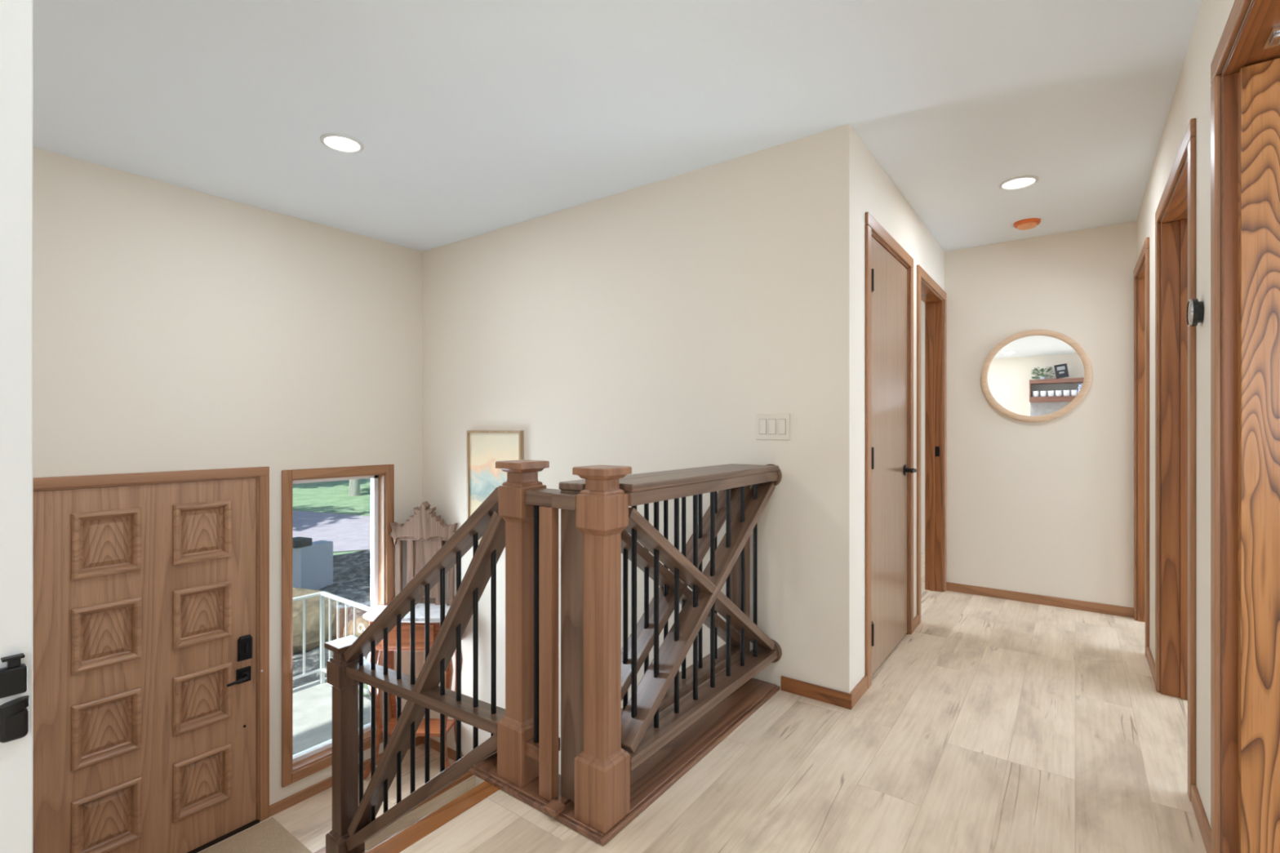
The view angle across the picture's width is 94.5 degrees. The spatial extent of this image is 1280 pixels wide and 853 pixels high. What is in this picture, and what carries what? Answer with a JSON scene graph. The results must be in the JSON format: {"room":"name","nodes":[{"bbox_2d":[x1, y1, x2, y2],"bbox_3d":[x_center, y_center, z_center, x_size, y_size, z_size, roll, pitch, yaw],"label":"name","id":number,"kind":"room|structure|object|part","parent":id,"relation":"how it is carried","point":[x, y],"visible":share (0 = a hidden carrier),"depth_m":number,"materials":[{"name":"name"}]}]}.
{"room":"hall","nodes":[
{"label":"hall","id":0,"kind":"room"},
{"bbox_2d":[32,146,422,805],"bbox_3d":[-2.330,1.253,3.367,0.160,5.040,2.580,0,0,36],"label":"wall","id":1,"kind":"structure","parent":0,"point":[175,328],"depth_m":3.24,"materials":[{"name":"beige paint"}]},
{"bbox_2d":[32,466,269,852],"bbox_3d":[-2.507,1.251,3.061,0.199,2.044,1.031,0,0,36],"label":"door","id":2,"kind":"structure","parent":1,"relation":"in","point":[151,590],"depth_m":3.02,"materials":[{"name":"brown wood"}]},
{"bbox_3d":[-2.595,1.913,2.881,0.045,0.305,0.257,0,0,36],"label":"panel moulding","id":3,"kind":"part","parent":2,"relation":"part of","materials":[{"name":"brown wood"}]},
{"bbox_3d":[-2.595,1.464,2.881,0.045,0.305,0.257,0,0,36],"label":"panel moulding","id":4,"kind":"part","parent":2,"relation":"part of","materials":[{"name":"brown wood"}]},
{"bbox_3d":[-2.595,1.009,2.881,0.045,0.306,0.257,0,0,36],"label":"panel moulding","id":5,"kind":"part","parent":2,"relation":"part of","materials":[{"name":"brown wood"}]},
{"bbox_3d":[-2.595,0.563,2.881,0.045,0.314,0.257,0,0,36],"label":"panel moulding","id":6,"kind":"part","parent":2,"relation":"part of","materials":[{"name":"brown wood"}]},
{"bbox_3d":[-2.468,0.255,3.032,0.016,0.052,1.031,0,0,36],"label":"casing","id":7,"kind":"part","parent":2,"relation":"part of","materials":[{"name":"brown wood"}]},
{"bbox_3d":[-2.364,1.913,3.196,0.045,0.305,0.263,0,0,36],"label":"panel moulding","id":8,"kind":"part","parent":2,"relation":"part of","materials":[{"name":"brown wood"}]},
{"bbox_3d":[-2.364,1.464,3.196,0.045,0.305,0.263,0,0,36],"label":"panel moulding","id":9,"kind":"part","parent":2,"relation":"part of","materials":[{"name":"brown wood"}]},
{"bbox_3d":[-2.364,1.009,3.196,0.045,0.306,0.263,0,0,36],"label":"panel moulding","id":10,"kind":"part","parent":2,"relation":"part of","materials":[{"name":"brown wood"}]},
{"bbox_3d":[-2.364,0.563,3.196,0.045,0.314,0.263,0,0,36],"label":"panel moulding","id":11,"kind":"part","parent":2,"relation":"part of","materials":[{"name":"brown wood"}]},
{"bbox_3d":[-2.234,1.411,3.282,0.022,0.030,0.101,0,0,36],"label":"lever arm","id":12,"kind":"part","parent":2,"relation":"part of","materials":[{"name":"black metal"}]},
{"bbox_3d":[-2.244,1.404,3.349,0.012,0.082,0.072,0,0,36],"label":"lever","id":13,"kind":"part","parent":2,"relation":"part of","materials":[{"name":"black metal"}]},
{"bbox_3d":[-2.178,1.277,3.426,0.016,1.992,0.052,0,0,36],"label":"casing","id":14,"kind":"part","parent":2,"relation":"part of","materials":[{"name":"brown wood"}]},
{"bbox_2d":[281,464,394,787],"bbox_3d":[-1.960,1.196,3.827,0.141,1.881,0.713,0,0,36],"label":"window","id":15,"kind":"structure","parent":1,"relation":"in","point":[291,763],"depth_m":3.71,"materials":[{"name":"brown wood"}]},
{"bbox_3d":[-2.106,1.196,3.524,0.016,1.881,0.052,0,0,36],"label":"frame","id":16,"kind":"part","parent":15,"relation":"part of","materials":[{"name":"brown wood"}]},
{"bbox_3d":[-1.998,1.194,3.853,0.049,1.755,0.595,0,0,36],"label":"sash","id":17,"kind":"part","parent":15,"relation":"part of","materials":[{"name":"white plastic"}]},
{"bbox_3d":[-1.911,2.107,3.789,0.016,0.058,0.607,0,0,36],"label":"frame","id":18,"kind":"part","parent":15,"relation":"part of","materials":[{"name":"brown wood"}]},
{"bbox_3d":[-1.911,0.283,3.789,0.016,0.056,0.607,0,0,36],"label":"frame","id":19,"kind":"part","parent":15,"relation":"part of","materials":[{"name":"brown wood"}]},
{"bbox_3d":[-1.715,1.196,4.055,0.016,1.881,0.054,0,0,36],"label":"frame","id":20,"kind":"part","parent":15,"relation":"part of","materials":[{"name":"brown wood"}]},
{"bbox_2d":[269,736,422,817],"bbox_3d":[-1.864,2.242,3.856,0.012,0.062,1.012,0,0,36],"label":"baseboard","id":21,"kind":"structure","parent":1,"relation":"attached to","point":[314,789],"depth_m":3.62,"materials":[{"name":"brown wood"}]},
{"bbox_2d":[197,743,475,852],"bbox_3d":[-1.935,2.373,3.076,1.143,0.200,2.580,0,0,36],"label":"floor","id":22,"kind":"structure","parent":0,"point":[309,820],"depth_m":3.55,"materials":[{"name":"wood"}]},
{"bbox_2d":[200,817,311,852],"bbox_3d":[-2.197,2.268,2.736,0.723,0.010,1.200,0,0,36],"label":"door mat","id":23,"kind":"object","parent":22,"relation":"on","point":[268,836],"visible":1,"depth_m":3.22,"materials":[{"name":"beige fabric"}]},
{"bbox_2d":[363,501,462,779],"bbox_3d":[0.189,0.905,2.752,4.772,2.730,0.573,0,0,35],"label":"stand","id":24,"kind":"object","parent":22,"relation":"on","point":[424,532],"visible":0.57,"depth_m":4.01,"materials":[{"name":"brown wood"}]},
{"bbox_3d":[-1.740,1.849,3.836,0.121,0.842,0.063,0,0,-38],"label":"leg","id":25,"kind":"part","parent":24,"relation":"part of","materials":[{"name":"wood"}]},
{"bbox_3d":[-1.727,1.849,4.050,0.121,0.842,0.063,0,0,-38],"label":"leg","id":26,"kind":"part","parent":24,"relation":"part of","materials":[{"name":"brown wood"}]},
{"bbox_2d":[363,603,450,622],"bbox_3d":[-1.482,1.229,3.918,0.620,0.028,0.320,0,0,3],"label":"shelf","id":27,"kind":"object","parent":24,"relation":"attached to","point":[371,615],"depth_m":3.86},
{"bbox_3d":[-1.489,1.343,3.801,0.340,0.150,0.015,0,0,3],"label":"drawer","id":28,"kind":"part","parent":24,"relation":"part of","materials":[{"name":"brown wood"}]},
{"bbox_2d":[381,717,455,737],"bbox_3d":[-1.481,2.001,3.943,0.440,0.025,0.190,0,0,3],"label":"shelf","id":29,"kind":"object","parent":24,"relation":"attached to","point":[434,723],"depth_m":3.92,"materials":[{"name":"brown wood"}]},
{"bbox_3d":[-1.474,0.755,4.060,0.410,0.035,0.055,0,0,3],"label":"cross rail","id":30,"kind":"part","parent":24,"relation":"part of","materials":[{"name":"brown wood"}]},
{"bbox_3d":[-1.474,0.958,4.064,0.160,0.430,0.020,0,0,3],"label":"panel","id":31,"kind":"part","parent":24,"relation":"part of","materials":[{"name":"brown wood"}]},
{"bbox_3d":[-1.236,1.849,3.806,0.121,0.842,0.063,0,0,45],"label":"leg","id":32,"kind":"part","parent":24,"relation":"part of","materials":[{"name":"brown wood"}]},
{"bbox_3d":[-1.224,1.849,4.021,0.121,0.842,0.063,0,0,45],"label":"leg","id":33,"kind":"part","parent":24,"relation":"part of","materials":[{"name":"wood"}]},
{"bbox_2d":[362,781,499,852],"bbox_3d":[-1.276,1.722,1.916,1.325,1.103,1.268,0,0,36],"label":"staircase","id":34,"kind":"structure","parent":22,"relation":"on","point":[407,837],"depth_m":1.76,"materials":[{"name":"brown wood"}]},
{"bbox_2d":[324,487,505,852],"bbox_3d":[-0.910,1.146,2.354,1.159,1.886,0.126,0,0,36],"label":"stair handrail","id":35,"kind":"object","parent":34,"relation":"on","point":[353,824],"visible":0.92,"depth_m":2.32,"materials":[{"name":"brown wood"}]},
{"bbox_3d":[-1.326,1.545,2.660,0.118,1.088,0.118,0,0,36],"label":"newel post","id":36,"kind":"part","parent":35,"relation":"part of","materials":[{"name":"brown wood"}]},
{"bbox_3d":[-0.858,0.616,2.333,1.296,0.042,0.096,-44,-24,28],"label":"rail","id":37,"kind":"part","parent":35,"relation":"part of","materials":[{"name":"brown wood"}]},
{"bbox_3d":[-0.854,1.445,2.330,1.284,0.046,0.090,-44,-24,28],"label":"rail","id":38,"kind":"part","parent":35,"relation":"part of","materials":[{"name":"brown wood"}]},
{"bbox_2d":[32,0,1202,251],"bbox_3d":[0.197,-1.317,1.532,7.700,0.100,9.300,0,0,36],"label":"ceiling","id":39,"kind":"structure","parent":0,"point":[470,118],"depth_m":2.28,"materials":[{"name":"white paint"}]},
{"bbox_2d":[320,133,364,152],"bbox_3d":[-1.326,-1.263,2.634,0.176,0.008,0.176,0,0,36],"label":"recessed light","id":40,"kind":"object","parent":39,"relation":"in","point":[335,141],"visible":1,"depth_m":2.63,"materials":[{"name":"white paint"}]},
{"bbox_2d":[998,175,1039,190],"bbox_3d":[1.958,-1.263,3.060,0.176,0.008,0.176,0,0,36],"label":"recessed light","id":41,"kind":"object","parent":39,"relation":"in","point":[1023,181],"visible":1,"depth_m":3.05,"materials":[{"name":"white paint"}]},
{"bbox_2d":[1013,217,1040,230],"bbox_3d":[2.389,-1.248,3.649,0.140,0.038,0.140,0,0,36],"label":"smoke detector","id":42,"kind":"object","parent":39,"relation":"attached to","point":[1030,223],"visible":1,"depth_m":3.61,"materials":[{"name":"orange plastic"}]},
{"bbox_2d":[422,124,857,786],"bbox_3d":[-0.378,1.253,3.461,3.194,5.040,0.115,0,0,36],"label":"wall","id":43,"kind":"structure","parent":0,"point":[647,328],"depth_m":2.95,"materials":[{"name":"beige paint"}]},
{"bbox_2d":[422,736,463,761],"bbox_3d":[-1.329,2.242,4.083,0.581,0.062,0.012,0,0,36],"label":"baseboard","id":44,"kind":"structure","parent":43,"relation":"attached to","point":[434,744],"depth_m":4.13,"materials":[{"name":"brown wood"}]},
{"bbox_2d":[466,430,523,547],"bbox_3d":[-0.933,0.387,3.780,0.520,0.732,0.026,0,0,36],"label":"wall picture","id":45,"kind":"object","parent":43,"relation":"attached to","point":[485,448],"visible":0.51,"depth_m":3.82},
{"bbox_2d":[755,413,790,439],"bbox_3d":[0.597,-0.002,2.666,0.164,0.118,0.010,0,0,36],"label":"light switch","id":46,"kind":"object","parent":43,"relation":"attached to","point":[768,426],"visible":1,"depth_m":2.66,"materials":[{"name":"beige plastic"}]},
{"bbox_2d":[781,675,852,709],"bbox_3d":[0.755,1.142,2.548,0.310,0.062,0.012,0,0,36],"label":"baseboard","id":47,"kind":"structure","parent":43,"relation":"attached to","point":[828,695],"depth_m":2.54,"materials":[{"name":"brown wood"}]},
{"bbox_2d":[400,552,1206,852],"bbox_3d":[0.156,1.298,1.561,7.600,0.250,9.300,0,0,36],"label":"floor","id":48,"kind":"structure","parent":0,"point":[995,725],"depth_m":2.06,"materials":[{"name":"wood"}]},
{"bbox_2d":[469,459,782,845],"bbox_3d":[0.023,0.642,2.318,0.599,1.059,1.250,0,0,36],"label":"guard","id":49,"kind":"object","parent":48,"relation":"on","point":[616,762],"visible":1,"depth_m":1.93,"materials":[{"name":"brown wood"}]},
{"bbox_3d":[-0.392,0.651,1.974,0.118,1.004,0.118,0,0,36],"label":"newel post","id":50,"kind":"part","parent":49,"relation":"part of","materials":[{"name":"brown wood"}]},
{"bbox_3d":[-0.315,1.034,1.916,0.076,0.042,0.088,0,0,36],"label":"rail","id":51,"kind":"part","parent":49,"relation":"part of","materials":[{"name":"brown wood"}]},
{"bbox_3d":[-0.293,0.226,1.899,0.132,0.045,0.088,0,0,36],"label":"rail","id":52,"kind":"part","parent":49,"relation":"part of","materials":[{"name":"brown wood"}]},
{"bbox_3d":[-0.222,0.226,1.800,0.100,0.045,0.036,0,0,36],"label":"rail","id":53,"kind":"part","parent":49,"relation":"part of","materials":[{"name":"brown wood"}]},
{"bbox_3d":[-0.112,0.653,1.759,0.118,1.000,0.118,0,0,36],"label":"newel post","id":54,"kind":"part","parent":49,"relation":"part of","materials":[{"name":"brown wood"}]},
{"bbox_3d":[0.128,0.183,2.279,0.104,0.024,1.153,0,0,36],"label":"cap rail","id":55,"kind":"part","parent":49,"relation":"part of","materials":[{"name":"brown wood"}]},
{"bbox_3d":[0.129,1.013,2.284,0.090,0.036,1.048,0,0,36],"label":"rail","id":56,"kind":"part","parent":49,"relation":"part of","materials":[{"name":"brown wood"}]},
{"bbox_3d":[0.245,0.183,2.238,0.134,0.024,1.081,0,0,36],"label":"cap rail","id":57,"kind":"part","parent":49,"relation":"part of","materials":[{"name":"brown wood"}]},
{"bbox_3d":[0.256,1.013,2.232,0.095,0.036,1.078,0,0,36],"label":"rail","id":58,"kind":"part","parent":49,"relation":"part of","materials":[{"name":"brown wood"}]},
{"bbox_3d":[0.256,0.216,2.230,0.098,0.042,1.081,0,0,36],"label":"rail","id":59,"kind":"part","parent":49,"relation":"part of","materials":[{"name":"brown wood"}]},
{"bbox_2d":[857,135,944,683],"bbox_3d":[1.522,-0.047,3.446,0.115,2.440,2.113,0,0,36],"label":"wall","id":60,"kind":"structure","parent":0,"point":[878,196],"depth_m":2.83,"materials":[{"name":"beige paint"}]},
{"bbox_2d":[849,614,918,707],"bbox_3d":[1.263,1.142,2.987,0.012,0.062,1.296,0,0,36],"label":"baseboard","id":61,"kind":"structure","parent":60,"relation":"attached to","point":[861,687],"depth_m":2.57,"materials":[{"name":"brown wood"}]},
{"bbox_2d":[865,211,916,688],"bbox_3d":[1.263,0.104,3.038,0.180,2.138,0.926,0,0,36],"label":"door","id":62,"kind":"structure","parent":60,"relation":"in","point":[887,469],"depth_m":2.99,"materials":[{"name":"brown wood"}]},
{"bbox_3d":[1.031,0.133,2.670,0.014,2.080,0.058,0,0,36],"label":"casing","id":63,"kind":"part","parent":62,"relation":"part of","materials":[{"name":"brown wood"}]},
{"bbox_3d":[1.288,-0.936,3.019,0.014,0.058,0.926,0,0,36],"label":"casing","id":64,"kind":"part","parent":62,"relation":"part of","materials":[{"name":"brown wood"}]},
{"bbox_3d":[1.491,0.238,3.267,0.054,0.060,0.060,0,0,36],"label":"handle","id":65,"kind":"part","parent":62,"relation":"part of","materials":[{"name":"black metal"}]},
{"bbox_3d":[1.546,0.133,3.369,0.014,2.080,0.058,0,0,36],"label":"casing","id":66,"kind":"part","parent":62,"relation":"part of","materials":[{"name":"brown wood"}]},
{"bbox_2d":[916,264,946,624],"bbox_3d":[1.877,0.104,3.916,0.129,2.138,0.928,0,0,36],"label":"door frame","id":67,"kind":"structure","parent":60,"relation":"in","point":[935,306],"depth_m":4.22,"materials":[{"name":"brown wood"}]},
{"bbox_3d":[1.665,0.133,3.531,0.014,2.080,0.058,0,0,36],"label":"casing","id":68,"kind":"part","parent":67,"relation":"part of","materials":[{"name":"brown wood"}]},
{"bbox_3d":[1.923,-0.936,3.881,0.014,0.058,0.928,0,0,36],"label":"casing","id":69,"kind":"part","parent":67,"relation":"part of","materials":[{"name":"brown wood"}]},
{"bbox_3d":[2.123,0.173,4.221,0.028,0.070,0.004,0,0,36],"label":"strike plate","id":70,"kind":"part","parent":67,"relation":"part of","materials":[{"name":"black metal"}]},
{"bbox_3d":[2.181,0.133,4.232,0.014,2.080,0.058,0,0,36],"label":"casing","id":71,"kind":"part","parent":67,"relation":"part of","materials":[{"name":"brown wood"}]},
{"bbox_2d":[920,300,924,553],"bbox_3d":[2.983,-0.047,5.317,7.700,2.440,0.100,0,0,36],"label":"wall","id":72,"kind":"structure","parent":0,"point":[922,304],"depth_m":5.51,"materials":[{"name":"beige paint"}]},
{"bbox_2d":[944,221,1136,608],"bbox_3d":[2.657,-0.047,3.994,1.292,2.440,0.115,0,0,36],"label":"wall","id":73,"kind":"structure","parent":0,"point":[1043,508],"depth_m":3.90,"materials":[{"name":"beige paint"}]},
{"bbox_2d":[981,328,1092,422],"bbox_3d":[2.619,-0.342,3.932,0.616,0.616,0.030,0,0,36],"label":"round mirror","id":74,"kind":"object","parent":73,"relation":"attached to","point":[1061,369],"visible":1,"depth_m":3.92,"materials":[{"name":"brown wood"}]},
{"bbox_2d":[946,582,1133,617],"bbox_3d":[2.619,1.143,3.943,1.062,0.060,0.012,0,0,36],"label":"baseboard","id":75,"kind":"structure","parent":73,"relation":"attached to","point":[1124,611],"depth_m":3.90,"materials":[{"name":"brown wood"}]},
{"bbox_2d":[1136,0,1253,826],"bbox_3d":[1.664,-0.047,1.652,0.115,2.440,4.834,0,0,36],"label":"wall","id":76,"kind":"structure","parent":0,"point":[1192,95],"depth_m":1.78,"materials":[{"name":"beige paint"}]},
{"bbox_2d":[1133,236,1149,657],"bbox_3d":[2.856,0.104,3.282,0.129,2.138,0.788,0,0,36],"label":"door frame","id":77,"kind":"structure","parent":76,"relation":"in","point":[1141,283],"depth_m":3.56,"materials":[{"name":"brown wood"}]},
{"bbox_3d":[3.026,0.133,3.610,0.014,2.080,0.058,0,0,36],"label":"casing","id":78,"kind":"part","parent":77,"relation":"part of","materials":[{"name":"brown wood"}]},
{"bbox_3d":[2.809,-0.936,3.316,0.014,0.058,0.788,0,0,36],"label":"casing","id":79,"kind":"part","parent":77,"relation":"part of","materials":[{"name":"brown wood"}]},
{"bbox_3d":[2.593,0.133,3.022,0.014,2.080,0.058,0,0,36],"label":"casing","id":80,"kind":"part","parent":77,"relation":"part of","materials":[{"name":"brown wood"}]},
{"bbox_2d":[1155,117,1195,801],"bbox_3d":[2.071,0.104,2.216,0.129,2.138,1.011,0,0,36],"label":"door frame","id":81,"kind":"structure","parent":76,"relation":"in","point":[1175,233],"depth_m":2.56,"materials":[{"name":"brown wood"}]},
{"bbox_3d":[2.307,0.133,2.634,0.014,2.080,0.058,0,0,36],"label":"casing","id":82,"kind":"part","parent":81,"relation":"part of","materials":[{"name":"brown wood"}]},
{"bbox_3d":[2.025,-0.936,2.250,0.014,0.058,1.011,0,0,36],"label":"casing","id":83,"kind":"part","parent":81,"relation":"part of","materials":[{"name":"brown wood"}]},
{"bbox_3d":[1.742,0.133,1.867,0.014,2.080,0.058,0,0,36],"label":"casing","id":84,"kind":"part","parent":81,"relation":"part of","materials":[{"name":"brown wood"}]},
{"bbox_2d":[1146,646,1210,852],"bbox_3d":[2.049,1.143,2.282,0.012,0.060,1.779,0,0,36],"label":"baseboard","id":85,"kind":"structure","parent":76,"relation":"attached to","point":[1202,820],"depth_m":1.74,"materials":[{"name":"brown wood"}]},
{"bbox_2d":[1186,298,1204,326],"bbox_3d":[1.655,-0.342,1.762,0.030,0.083,0.083,0,0,36],"label":"thermostat","id":86,"kind":"object","parent":76,"relation":"attached to","point":[1195,308],"visible":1,"depth_m":1.74,"materials":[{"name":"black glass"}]},
{"bbox_2d":[1210,0,1279,852],"bbox_3d":[1.570,0.104,0.958,0.814,2.138,0.921,0,0,36],"label":"door frame","id":87,"kind":"structure","parent":76,"relation":"in","point":[1245,103],"depth_m":1.46,"materials":[{"name":"brown wood"}]},
{"bbox_3d":[1.504,0.133,1.543,0.014,2.080,0.058,0,0,36],"label":"casing","id":88,"kind":"part","parent":87,"relation":"part of","materials":[{"name":"brown wood"}]},
{"bbox_3d":[1.248,-0.936,1.196,0.014,0.058,0.921,0,0,36],"label":"casing","id":89,"kind":"part","parent":87,"relation":"part of","materials":[{"name":"brown wood"}]},
{"bbox_3d":[1.450,-0.892,1.347,0.028,0.006,0.090,0,0,36],"label":"catch plate","id":90,"kind":"part","parent":87,"relation":"part of","materials":[{"name":"silver metal"}]},
{"bbox_3d":[0.405,3.873,1.354,6.953,0.200,2.580,0,0,36],"label":"floor","id":91,"kind":"structure","parent":0,"visible":0},
{"bbox_2d":[314,771,474,852],"bbox_3d":[-0.737,3.022,2.982,1.825,1.503,1.079,0,0,36],"label":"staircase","id":92,"kind":"structure","parent":91,"relation":"on","point":[463,778],"depth_m":3.74,"materials":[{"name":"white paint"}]},
{"bbox_3d":[-1.934,1.253,1.542,2.643,5.040,0.110,0,0,36],"label":"wall","id":93,"kind":"structure","parent":0,"visible":0},
{"bbox_2d":[0,653,29,742],"bbox_3d":[-0.823,0.356,0.776,0.020,0.110,0.030,0,0,36],"label":"door latch","id":94,"kind":"object","parent":93,"relation":"attached to","point":[14,714],"visible":1,"depth_m":0.77,"materials":[{"name":"black metal"}]},
{"bbox_2d":[0,695,29,718],"bbox_3d":[-0.823,0.367,0.776,0.020,0.018,0.029,0,0,36],"label":"door handle","id":95,"kind":"object","parent":94,"relation":"on","point":[16,708],"depth_m":0.77,"materials":[{"name":"black metal"}]},
{"bbox_2d":[0,0,32,852],"bbox_3d":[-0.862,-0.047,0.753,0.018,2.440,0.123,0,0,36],"label":"door","id":96,"kind":"structure","parent":93,"relation":"attached to","point":[15,15],"depth_m":0.79,"materials":[{"name":"white paint"}]},
{"label":"outside","id":97,"kind":"structure","parent":0,"visible":0},
{"bbox_2d":[293,478,370,697],"bbox_3d":[-22.788,2.833,22.987,56.040,0.280,90.000,0,0,36],"label":"lawn","id":98,"kind":"structure","parent":97,"point":[328,497],"depth_m":22.13,"materials":[{"name":"green plant"}]},
{"bbox_2d":[293,677,370,755],"bbox_3d":[-3.091,2.583,4.014,1.822,0.380,2.800,0,0,36],"label":"stoop","id":99,"kind":"structure","parent":98,"relation":"on","point":[312,701],"depth_m":4.94,"materials":[{"name":"concrete"}]},
{"bbox_2d":[293,591,370,694],"bbox_3d":[-2.701,1.966,4.529,1.660,0.853,1.332,0,0,36],"label":"railing","id":100,"kind":"object","parent":99,"relation":"on","point":[322,670],"visible":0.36,"depth_m":5.39,"materials":[{"name":"white metal"}]},
{"bbox_3d":[-3.356,2.263,5.005,0.020,0.020,1.300,0,0,36],"label":"rail","id":101,"kind":"part","parent":100,"relation":"part of","materials":[{"name":"white plastic"}]},
{"bbox_3d":[-3.366,1.553,4.992,0.040,0.026,1.288,0,0,36],"label":"rail","id":102,"kind":"part","parent":100,"relation":"part of","materials":[{"name":"white plastic"}]},
{"bbox_3d":[-2.971,1.968,5.528,0.032,0.850,0.032,0,0,36],"label":"post","id":103,"kind":"part","parent":100,"relation":"part of","materials":[{"name":"white plastic"}]},
{"bbox_3d":[-2.319,1.553,5.048,1.660,0.026,0.044,0,0,36],"label":"rail","id":104,"kind":"part","parent":100,"relation":"part of","materials":[{"name":"white plastic"}]},
{"bbox_3d":[-2.311,2.263,5.042,1.620,0.020,0.020,0,0,36],"label":"rail","id":105,"kind":"part","parent":100,"relation":"part of","materials":[{"name":"white plastic"}]},
{"bbox_2d":[348,479,359,496],"bbox_3d":[-11.262,-0.652,23.168,6.052,6.761,5.890,0,0,36],"label":"tree","id":106,"kind":"object","parent":98,"relation":"on","point":[354,485],"visible":0.02,"depth_m":23.16,"materials":[{"name":"green plant"}]},
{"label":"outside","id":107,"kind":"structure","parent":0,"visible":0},
{"bbox_2d":[293,549,370,688],"bbox_3d":[-5.253,2.613,8.214,6.200,0.100,9.000,0,0,36],"label":"bed","id":108,"kind":"object","parent":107,"point":[351,571],"visible":0.04,"depth_m":9.45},
{"bbox_2d":[293,536,333,590],"bbox_3d":[-5.363,2.213,9.574,0.320,0.880,0.659,0,0,26],"label":"utility box","id":109,"kind":"object","parent":108,"relation":"on","point":[313,562],"visible":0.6,"depth_m":9.47,"materials":[{"name":"white paint"}]},
{"bbox_3d":[-5.447,1.833,9.404,0.320,0.120,0.280,0,0,26],"label":"box lid","id":110,"kind":"part","parent":109,"relation":"part of","materials":[{"name":"grey"}]},
{"bbox_2d":[293,587,351,653],"bbox_3d":[-4.220,2.392,7.173,0.942,0.898,1.437,0,0,36],"label":"boulder","id":111,"kind":"object","parent":108,"relation":"on","point":[312,605],"visible":0.31,"depth_m":7.02,"materials":[{"name":"stone"}]},
{"bbox_2d":[342,614,368,637],"bbox_3d":[-3.325,2.523,7.316,0.610,0.448,0.599,0,0,36],"label":"boulder","id":112,"kind":"object","parent":108,"relation":"on","point":[360,620],"visible":0.18,"depth_m":7.11,"materials":[{"name":"stone"}]},
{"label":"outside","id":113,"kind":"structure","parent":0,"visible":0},
{"bbox_2d":[293,510,370,551],"bbox_3d":[-17.066,2.673,29.950,57.000,0.001,44.000,0,0,36],"label":"driveway","id":114,"kind":"structure","parent":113,"point":[347,532],"depth_m":15.47,"materials":[{"name":"grey concrete"}]}
]}

